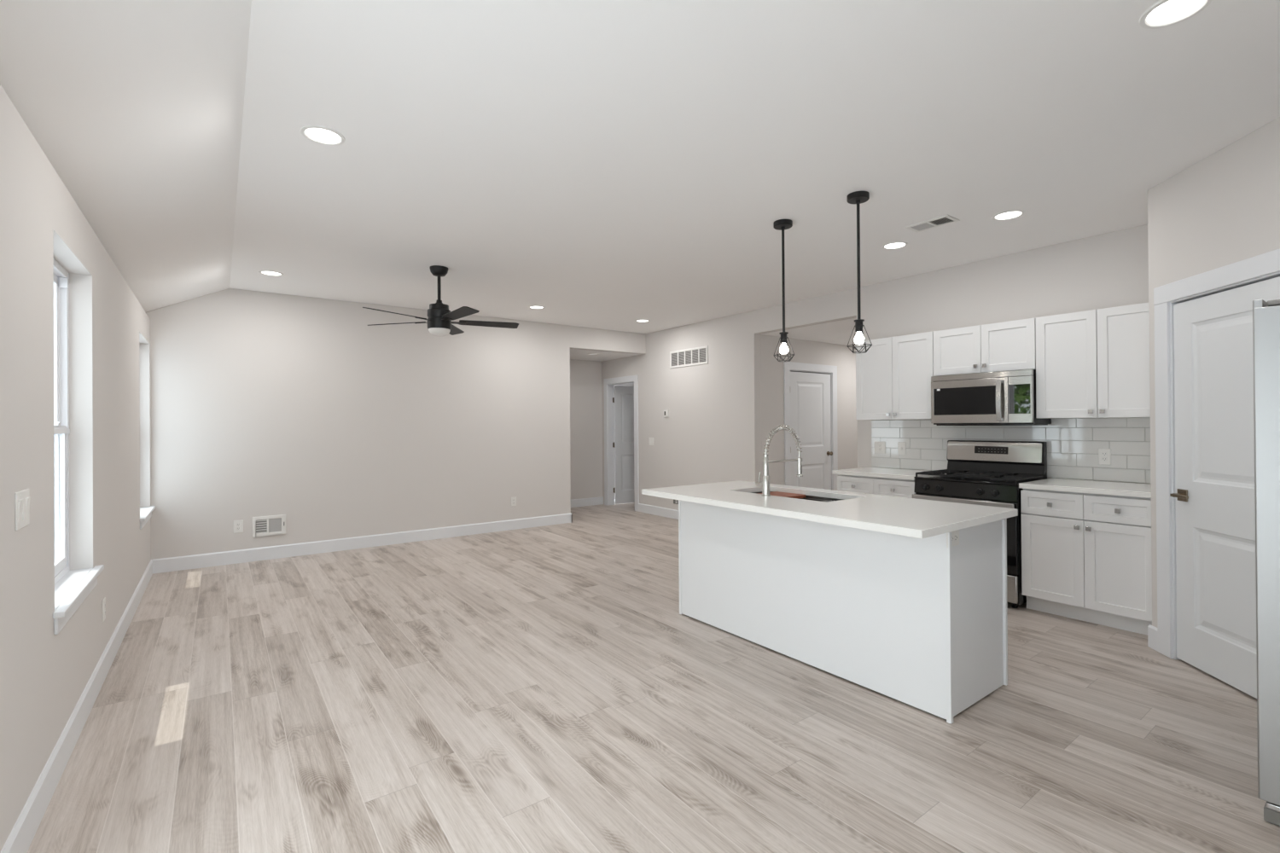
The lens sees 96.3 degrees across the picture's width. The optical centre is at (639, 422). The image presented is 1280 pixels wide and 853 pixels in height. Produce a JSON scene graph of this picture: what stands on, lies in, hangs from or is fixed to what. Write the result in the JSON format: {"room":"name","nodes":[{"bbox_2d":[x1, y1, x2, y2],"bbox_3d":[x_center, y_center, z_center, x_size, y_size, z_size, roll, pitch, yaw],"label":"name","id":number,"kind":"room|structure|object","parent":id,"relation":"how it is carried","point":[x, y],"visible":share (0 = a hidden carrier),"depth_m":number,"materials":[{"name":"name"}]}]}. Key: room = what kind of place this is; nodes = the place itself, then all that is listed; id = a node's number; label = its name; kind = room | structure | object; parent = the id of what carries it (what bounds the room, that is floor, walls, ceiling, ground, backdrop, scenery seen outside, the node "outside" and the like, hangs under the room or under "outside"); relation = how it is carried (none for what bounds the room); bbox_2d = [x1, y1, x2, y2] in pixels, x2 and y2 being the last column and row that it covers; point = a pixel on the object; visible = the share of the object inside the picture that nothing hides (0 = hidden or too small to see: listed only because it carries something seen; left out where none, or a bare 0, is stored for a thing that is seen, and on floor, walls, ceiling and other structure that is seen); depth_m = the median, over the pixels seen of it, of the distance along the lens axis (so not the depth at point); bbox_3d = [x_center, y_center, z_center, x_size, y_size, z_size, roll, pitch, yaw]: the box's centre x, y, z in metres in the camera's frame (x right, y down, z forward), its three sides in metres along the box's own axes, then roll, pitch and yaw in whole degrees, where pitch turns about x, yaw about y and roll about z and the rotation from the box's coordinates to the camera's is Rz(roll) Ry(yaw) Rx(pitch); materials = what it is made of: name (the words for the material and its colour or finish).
{"room":"open-plan kitchen","nodes":[
{"label":"open-plan kitchen","id":0,"kind":"room"},
{"bbox_2d":[0,84,151,852],"bbox_3d":[-2.393,0.198,2.251,0.160,2.382,7.605,0,0,-36],"label":"wall","id":1,"kind":"structure","parent":0,"point":[44,675],"depth_m":2.18,"materials":[{"name":"paint"}]},
{"bbox_2d":[14,488,30,530],"bbox_3d":[-1.997,0.281,1.856,0.010,0.120,0.146,0,0,-36],"label":"light switch","id":2,"kind":"object","parent":1,"relation":"attached to","point":[22,498],"visible":1,"depth_m":1.84,"materials":[{"name":"white plastic"}]},
{"bbox_2d":[0,559,152,852],"bbox_3d":[-3.165,1.333,3.455,0.014,0.132,4.735,0,0,-36],"label":"baseboard","id":3,"kind":"structure","parent":1,"relation":"attached to","point":[20,840],"depth_m":2.33,"materials":[{"name":"paint"}]},
{"bbox_2d":[52,258,104,634],"bbox_3d":[-2.582,0.038,2.540,0.189,1.576,0.935,0,0,-36],"label":"window","id":4,"kind":"structure","parent":1,"relation":"in","point":[72,588],"depth_m":2.80,"materials":[{"name":"plastic"}]},
{"bbox_2d":[102,597,105,622],"bbox_3d":[-2.952,1.031,3.158,0.008,0.118,0.075,0,0,-36],"label":"power outlet","id":5,"kind":"object","parent":1,"relation":"attached to","point":[104,599],"visible":1,"depth_m":3.15,"materials":[{"name":"white plastic"}]},
{"bbox_2d":[139,506,155,529],"bbox_3d":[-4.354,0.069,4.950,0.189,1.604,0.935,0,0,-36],"label":"window sill","id":6,"kind":"structure","parent":1,"relation":"in","point":[145,512],"depth_m":4.93,"materials":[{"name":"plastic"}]},
{"bbox_2d":[0,0,251,312],"bbox_3d":[-2.194,-1.230,2.485,0.768,0.473,7.725,0,0,-36],"label":"ceiling","id":7,"kind":"structure","parent":0,"point":[136,106],"depth_m":2.25,"materials":[{"name":"paint"}]},
{"bbox_2d":[145,288,645,560],"bbox_3d":[-2.341,0.029,7.084,5.970,2.755,0.120,0,0,-36],"label":"wall","id":8,"kind":"structure","parent":0,"point":[317,416],"depth_m":6.33,"materials":[{"name":"paint"}]},
{"bbox_2d":[233,519,243,533],"bbox_3d":[-4.032,1.046,5.753,0.080,0.126,0.008,0,0,-36],"label":"power outlet","id":9,"kind":"object","parent":8,"relation":"attached to","point":[238,525],"visible":1,"depth_m":5.75,"materials":[{"name":"white plastic"}]},
{"bbox_2d":[252,514,285,537],"bbox_3d":[-3.815,1.065,5.903,0.292,0.209,0.024,0,0,-36],"label":"air vent","id":10,"kind":"object","parent":8,"relation":"in","point":[269,525],"visible":1,"depth_m":5.90,"materials":[{"name":"white plastic"}]},
{"bbox_2d":[152,512,572,574],"bbox_3d":[-2.754,1.342,6.686,4.476,0.132,0.014,0,0,-36],"label":"baseboard","id":11,"kind":"structure","parent":8,"relation":"attached to","point":[172,564],"depth_m":6.29,"materials":[{"name":"paint"}]},
{"bbox_2d":[511,496,516,506],"bbox_3d":[-1.655,1.037,7.500,0.075,0.118,0.008,0,0,-36],"label":"power outlet","id":12,"kind":"object","parent":8,"relation":"attached to","point":[513,499],"visible":1,"depth_m":7.50,"materials":[{"name":"white plastic"}]},
{"bbox_2d":[570,359,602,500],"bbox_3d":[-1.649,0.134,9.162,2.394,2.550,0.120,0,0,-36],"label":"wall","id":13,"kind":"structure","parent":0,"point":[585,375],"depth_m":9.63,"materials":[{"name":"paint"}]},
{"bbox_2d":[570,496,603,507],"bbox_3d":[-1.600,1.343,9.104,2.394,0.132,0.014,0,0,-36],"label":"baseboard","id":14,"kind":"structure","parent":13,"relation":"attached to","point":[592,501],"depth_m":9.61,"materials":[{"name":"paint"}]},
{"bbox_2d":[570,349,640,361],"bbox_3d":[-1.283,-1.095,8.657,2.394,0.100,1.145,0,0,-36],"label":"ceiling","id":15,"kind":"structure","parent":0,"point":[577,354],"depth_m":8.98,"materials":[{"name":"paint"}]},
{"bbox_2d":[613,383,634,420],"bbox_3d":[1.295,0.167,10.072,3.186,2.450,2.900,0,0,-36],"label":"door frame","id":16,"kind":"structure","parent":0,"point":[629,384],"depth_m":10.56,"materials":[{"name":"paint"}]},
{"bbox_2d":[27,502,1279,852],"bbox_3d":[1.120,1.437,5.681,9.876,0.120,9.150,0,0,-36],"label":"floor","id":17,"kind":"structure","parent":0,"point":[546,689],"depth_m":2.54,"materials":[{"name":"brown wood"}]},
{"bbox_2d":[678,500,1007,724],"bbox_3d":[1.085,0.926,3.533,0.610,0.884,1.898,0,0,-36],"label":"kitchen island","id":18,"kind":"object","parent":17,"relation":"on","point":[921,624],"visible":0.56,"depth_m":2.95,"materials":[{"name":"white lacquer"},{"name":"white quartz"},{"name":"stainless steel"}]},
{"bbox_2d":[641,480,1018,539],"bbox_3d":[0.967,0.467,3.414,0.946,0.035,1.936,0,0,-36],"label":"island countertop","id":19,"kind":"structure","parent":18,"relation":"on","point":[922,519],"depth_m":3.00,"materials":[{"name":"white stone"}]},
{"bbox_2d":[755,424,802,496],"bbox_3d":[0.885,0.233,3.621,0.371,0.434,0.101,0,0,-36],"label":"kitchen faucet","id":20,"kind":"object","parent":19,"relation":"on","point":[765,485],"visible":1,"depth_m":3.54,"materials":[{"name":"silver metal"}]},
{"bbox_2d":[751,491,842,501],"bbox_3d":[0.980,0.606,3.643,0.405,0.241,0.785,0,0,-36],"label":"sink","id":21,"kind":"object","parent":19,"relation":"in","point":[807,497],"visible":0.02,"depth_m":3.73,"materials":[{"name":"silver metal"}]},
{"bbox_2d":[757,491,805,499],"bbox_3d":[0.872,0.492,3.789,0.384,0.021,0.250,0,0,-36],"label":"cutting board","id":22,"kind":"object","parent":21,"relation":"in","point":[773,493],"visible":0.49,"depth_m":3.79,"materials":[{"name":"brown wood"}]},
{"bbox_2d":[946,529,959,547],"bbox_3d":[1.436,0.531,2.628,0.112,0.076,0.008,0,0,-36],"label":"power outlet","id":23,"kind":"object","parent":18,"relation":"attached to","point":[955,535],"visible":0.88,"depth_m":2.63,"materials":[{"name":"white plastic"}]},
{"bbox_2d":[954,534,957,541],"bbox_3d":[1.453,0.531,2.638,0.028,0.030,0.003,0,0,-36],"label":"receptacle","id":24,"kind":"object","parent":23,"relation":"attached to","point":[955,535],"depth_m":2.64,"materials":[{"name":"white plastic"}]},
{"bbox_2d":[837,474,914,498],"bbox_3d":[2.310,0.924,5.244,0.658,0.883,0.754,0,0,-36],"label":"base cabinet","id":25,"kind":"object","parent":17,"relation":"on","point":[884,486],"visible":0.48,"depth_m":5.04,"materials":[{"name":"paint"}]},
{"bbox_2d":[832,466,929,480],"bbox_3d":[2.297,0.464,5.256,0.640,0.035,0.788,0,0,-36],"label":"countertop","id":26,"kind":"structure","parent":25,"relation":"on","point":[898,474],"depth_m":5.17,"materials":[{"name":"white stone"}]},
{"bbox_2d":[912,440,1047,608],"bbox_3d":[2.726,0.758,4.605,0.686,1.204,0.761,0,0,-36],"label":"gas range","id":27,"kind":"object","parent":17,"relation":"on","point":[982,473],"visible":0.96,"depth_m":4.52,"materials":[{"name":"black metal"}]},
{"bbox_2d":[914,473,1042,486],"bbox_3d":[2.714,0.453,4.596,0.554,0.016,0.758,0,0,-36],"label":"cooktop","id":28,"kind":"object","parent":27,"relation":"in","point":[969,481],"depth_m":4.44,"materials":[{"name":"black metal"}]},
{"bbox_2d":[1020,488,1151,635],"bbox_3d":[3.214,0.913,4.014,0.658,0.883,0.746,0,0,-36],"label":"base cabinet","id":29,"kind":"object","parent":17,"relation":"on","point":[1086,557],"visible":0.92,"depth_m":3.82,"materials":[{"name":"paint"}]},
{"bbox_2d":[1018,477,1151,498],"bbox_3d":[3.209,0.453,4.016,0.640,0.035,0.750,0,0,-36],"label":"countertop","id":30,"kind":"structure","parent":29,"relation":"on","point":[1136,490],"depth_m":3.93,"materials":[{"name":"white stone"}]},
{"bbox_2d":[1252,299,1279,826],"bbox_3d":[2.687,0.464,1.911,0.910,1.768,0.765,0,0,-36],"label":"refrigerator","id":31,"kind":"object","parent":17,"relation":"on","point":[1265,315],"visible":1,"depth_m":1.93,"materials":[{"name":"silver metal"}]},
{"bbox_2d":[229,0,1279,333],"bbox_3d":[0.258,-1.427,4.289,5.322,0.100,7.725,0,0,-36],"label":"ceiling","id":32,"kind":"structure","parent":0,"point":[608,165],"depth_m":2.78,"materials":[{"name":"paint"}]},
{"bbox_2d":[258,270,283,276],"bbox_3d":[-3.328,-1.345,5.174,0.188,0.006,0.188,0,0,-36],"label":"recessed light","id":33,"kind":"object","parent":32,"relation":"in","point":[264,272],"visible":1,"depth_m":5.17,"materials":[{"name":"white plastic"}]},
{"bbox_2d":[300,125,345,145],"bbox_3d":[-1.512,-1.367,2.735,0.188,0.006,0.188,0,0,-36],"label":"recessed light","id":34,"kind":"object","parent":32,"relation":"in","point":[318,134],"visible":1,"depth_m":2.73,"materials":[{"name":"white plastic"}]},
{"bbox_2d":[362,265,518,336],"bbox_3d":[-1.734,-1.062,5.020,1.341,0.597,1.307,0,0,-36],"label":"ceiling fan","id":35,"kind":"object","parent":32,"relation":"hanging from","point":[439,317],"visible":1,"depth_m":4.98,"materials":[{"name":"black metal"}]},
{"bbox_2d":[529,305,544,308],"bbox_3d":[-1.216,-1.355,6.751,0.188,0.006,0.188,0,0,-36],"label":"recessed light","id":36,"kind":"object","parent":32,"relation":"in","point":[531,306],"visible":1,"depth_m":6.75,"materials":[{"name":"white plastic"}]},
{"bbox_2d":[635,319,649,322],"bbox_3d":[0.034,-1.360,7.676,0.188,0.006,0.188,0,0,-36],"label":"recessed light","id":37,"kind":"object","parent":32,"relation":"in","point":[639,320],"visible":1,"depth_m":7.64,"materials":[{"name":"white plastic"}]},
{"bbox_2d":[773,219,794,361],"bbox_3d":[0.991,-0.902,3.960,0.144,0.963,0.128,0,0,-36],"label":"pendant light","id":38,"kind":"object","parent":32,"relation":"hanging from","point":[781,224],"visible":1,"depth_m":3.95,"materials":[{"name":"black metal"}]},
{"bbox_2d":[779,331,788,343],"bbox_3d":[0.994,-0.585,3.958,0.060,0.076,0.060,0,0,-36],"label":"socket","id":39,"kind":"object","parent":38,"relation":"attached to","point":[783,338],"depth_m":3.94,"materials":[{"name":"black metal"}]},
{"bbox_2d":[846,191,872,353],"bbox_3d":[1.334,-0.907,3.495,0.144,0.963,0.128,0,0,-36],"label":"pendant light","id":40,"kind":"object","parent":32,"relation":"hanging from","point":[857,197],"visible":1,"depth_m":3.49,"materials":[{"name":"black metal"}]},
{"bbox_2d":[854,319,864,332],"bbox_3d":[1.336,-0.589,3.494,0.060,0.076,0.060,0,0,-36],"label":"socket","id":41,"kind":"object","parent":40,"relation":"attached to","point":[858,323],"depth_m":3.47,"materials":[{"name":"black metal"}]},
{"bbox_2d":[881,241,907,249],"bbox_3d":[1.998,-1.386,4.494,0.188,0.006,0.188,0,0,-36],"label":"recessed light","id":42,"kind":"object","parent":32,"relation":"in","point":[895,245],"visible":1,"depth_m":4.48,"materials":[{"name":"white plastic"}]},
{"bbox_2d":[904,215,960,232],"bbox_3d":[2.039,-1.387,4.005,0.180,0.007,0.300,0,0,-36],"label":"ceiling vent","id":43,"kind":"object","parent":32,"relation":"in","point":[945,219],"visible":1,"depth_m":4.00,"materials":[{"name":"white plastic"}]},
{"bbox_2d":[991,209,1024,221],"bbox_3d":[2.476,-1.391,3.854,0.188,0.006,0.188,0,0,-36],"label":"recessed light","id":44,"kind":"object","parent":32,"relation":"in","point":[1011,214],"visible":1,"depth_m":3.85,"materials":[{"name":"white plastic"}]},
{"bbox_2d":[1139,0,1212,29],"bbox_3d":[1.809,-1.394,1.935,0.188,0.006,0.188,0,0,-36],"label":"recessed light","id":45,"kind":"object","parent":32,"relation":"in","point":[1164,13],"visible":1,"depth_m":1.95,"materials":[{"name":"white plastic"}]},
{"bbox_2d":[760,334,857,485],"bbox_3d":[2.913,0.143,8.208,3.586,2.480,0.120,0,0,-36],"label":"wall","id":46,"kind":"structure","parent":0,"point":[805,352],"depth_m":7.55,"materials":[{"name":"paint"}]},
{"bbox_2d":[783,361,837,490],"bbox_3d":[2.269,0.296,7.722,1.116,2.160,0.139,0,0,-36],"label":"trim","id":47,"kind":"structure","parent":46,"relation":"attached to","point":[788,366],"depth_m":7.69,"materials":[{"name":"paint"}]},
{"bbox_2d":[790,371,832,489],"bbox_3d":[2.298,0.349,7.676,0.893,2.026,0.101,0,0,-36],"label":"door","id":48,"kind":"structure","parent":46,"relation":"in","point":[810,392],"depth_m":7.71,"materials":[{"name":"paint"}]},
{"bbox_2d":[762,318,856,346],"bbox_3d":[3.402,-1.152,7.636,3.706,0.100,1.640,0,0,-36],"label":"ceiling","id":49,"kind":"structure","parent":0,"point":[839,332],"depth_m":7.03,"materials":[{"name":"paint"}]},
{"bbox_2d":[601,224,1148,510],"bbox_3d":[1.990,0.000,6.333,0.120,2.765,8.990,0,0,-36],"label":"wall","id":50,"kind":"structure","parent":0,"point":[711,433],"depth_m":6.43,"materials":[{"name":"paint"}]},
{"bbox_2d":[603,374,639,511],"bbox_3d":[-0.269,0.330,9.393,0.139,2.140,0.970,0,0,-36],"label":"trim","id":51,"kind":"structure","parent":50,"relation":"attached to","point":[608,384],"depth_m":9.67,"materials":[{"name":"paint"}]},
{"bbox_2d":[612,385,634,504],"bbox_3d":[-0.118,0.381,9.930,0.800,2.012,0.095,0,0,-36],"label":"door","id":52,"kind":"structure","parent":50,"relation":"in","point":[624,490],"depth_m":9.83,"materials":[{"name":"paint"}]},
{"bbox_2d":[648,437,653,445],"bbox_3d":[0.172,0.290,8.699,0.010,0.118,0.118,0,0,-36],"label":"light switch","id":53,"kind":"object","parent":50,"relation":"attached to","point":[651,439],"visible":1,"depth_m":8.69,"materials":[{"name":"white plastic"}]},
{"bbox_2d":[638,503,678,519],"bbox_3d":[0.694,1.322,7.991,0.014,0.132,2.415,0,0,-36],"label":"baseboard","id":54,"kind":"structure","parent":50,"relation":"attached to","point":[668,513],"depth_m":8.55,"materials":[{"name":"paint"}]},
{"bbox_2d":[663,410,669,417],"bbox_3d":[0.383,-0.130,8.399,0.021,0.100,0.100,0,0,-36],"label":"thermostat","id":55,"kind":"object","parent":50,"relation":"attached to","point":[666,412],"visible":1,"depth_m":8.38,"materials":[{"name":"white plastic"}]},
{"bbox_2d":[669,345,708,368],"bbox_3d":[0.674,-0.907,8.008,0.010,0.243,0.790,0,0,-36],"label":"air vent","id":56,"kind":"object","parent":50,"relation":"in","point":[697,356],"visible":1,"depth_m":7.99,"materials":[{"name":"white plastic"}]},
{"bbox_2d":[855,331,933,419],"bbox_3d":[2.428,-0.405,5.330,0.358,0.758,0.742,0,0,-36],"label":"upper cabinet","id":57,"kind":"object","parent":50,"relation":"attached to","point":[893,381],"visible":0.88,"depth_m":5.21,"materials":[{"name":"paint"}]},
{"bbox_2d":[933,318,1035,376],"bbox_3d":[2.874,-0.595,4.721,0.358,0.388,0.764,0,0,-36],"label":"upper cabinet","id":58,"kind":"object","parent":50,"relation":"attached to","point":[1010,346],"visible":0.96,"depth_m":4.60,"materials":[{"name":"paint"}]},
{"bbox_2d":[930,369,1051,425],"bbox_3d":[2.844,-0.184,4.689,0.426,0.422,0.754,0,0,-36],"label":"microwave","id":59,"kind":"object","parent":58,"relation":"attached to","point":[1003,398],"visible":1,"depth_m":4.54,"materials":[{"name":"silver metal"}]},
{"bbox_2d":[871,417,1150,483],"bbox_3d":[3.009,0.205,4.837,0.010,0.470,2.302,0,0,-36],"label":"tile backsplash","id":60,"kind":"structure","parent":50,"relation":"attached to","point":[1073,445],"depth_m":4.48,"materials":[{"name":"tile"}]},
{"bbox_2d":[874,442,885,453],"bbox_3d":[2.378,0.250,5.680,0.008,0.118,0.120,0,0,-36],"label":"power outlet","id":61,"kind":"object","parent":60,"relation":"attached to","point":[880,447],"visible":1,"depth_m":5.67,"materials":[{"name":"white plastic"}]},
{"bbox_2d":[897,442,905,454],"bbox_3d":[2.510,0.251,5.497,0.014,0.118,0.075,0,0,-36],"label":"light switch","id":62,"kind":"object","parent":60,"relation":"attached to","point":[901,446],"visible":1,"depth_m":5.50,"materials":[{"name":"white plastic"}]},
{"bbox_2d":[1098,448,1111,465],"bbox_3d":[3.437,0.254,4.240,0.008,0.118,0.075,0,0,-36],"label":"power outlet","id":63,"kind":"object","parent":60,"relation":"attached to","point":[1104,455],"visible":1,"depth_m":4.24,"materials":[{"name":"white plastic"}]},
{"bbox_2d":[1035,302,1150,418],"bbox_3d":[3.325,-0.414,4.109,0.358,0.762,0.747,0,0,-36],"label":"upper cabinet","id":64,"kind":"object","parent":50,"relation":"attached to","point":[1093,363],"visible":0.9,"depth_m":4.03,"materials":[{"name":"paint"}]},
{"bbox_2d":[1147,116,1279,628],"bbox_3d":[3.044,-0.020,2.941,0.100,2.765,1.016,0,0,9],"label":"wall","id":65,"kind":"structure","parent":0,"point":[1223,209],"depth_m":3.00,"materials":[{"name":"paint"}]},
{"bbox_2d":[1147,624,1157,651],"bbox_3d":[3.070,1.288,3.421,0.014,0.132,0.081,0,0,9],"label":"baseboard","id":66,"kind":"structure","parent":65,"relation":"attached to","point":[1152,631],"depth_m":3.43,"materials":[{"name":"paint"}]},
{"bbox_2d":[1153,248,1279,659],"bbox_3d":[3.034,0.279,2.925,0.119,2.147,0.920,0,0,9],"label":"trim","id":67,"kind":"structure","parent":65,"relation":"attached to","point":[1265,266],"depth_m":3.29,"materials":[{"name":"paint"}]},
{"bbox_2d":[1169,276,1279,698],"bbox_3d":[2.988,0.334,2.927,0.093,2.011,0.695,0,0,9],"label":"door","id":68,"kind":"structure","parent":65,"relation":"in","point":[1213,495],"depth_m":2.99,"materials":[{"name":"paint"}]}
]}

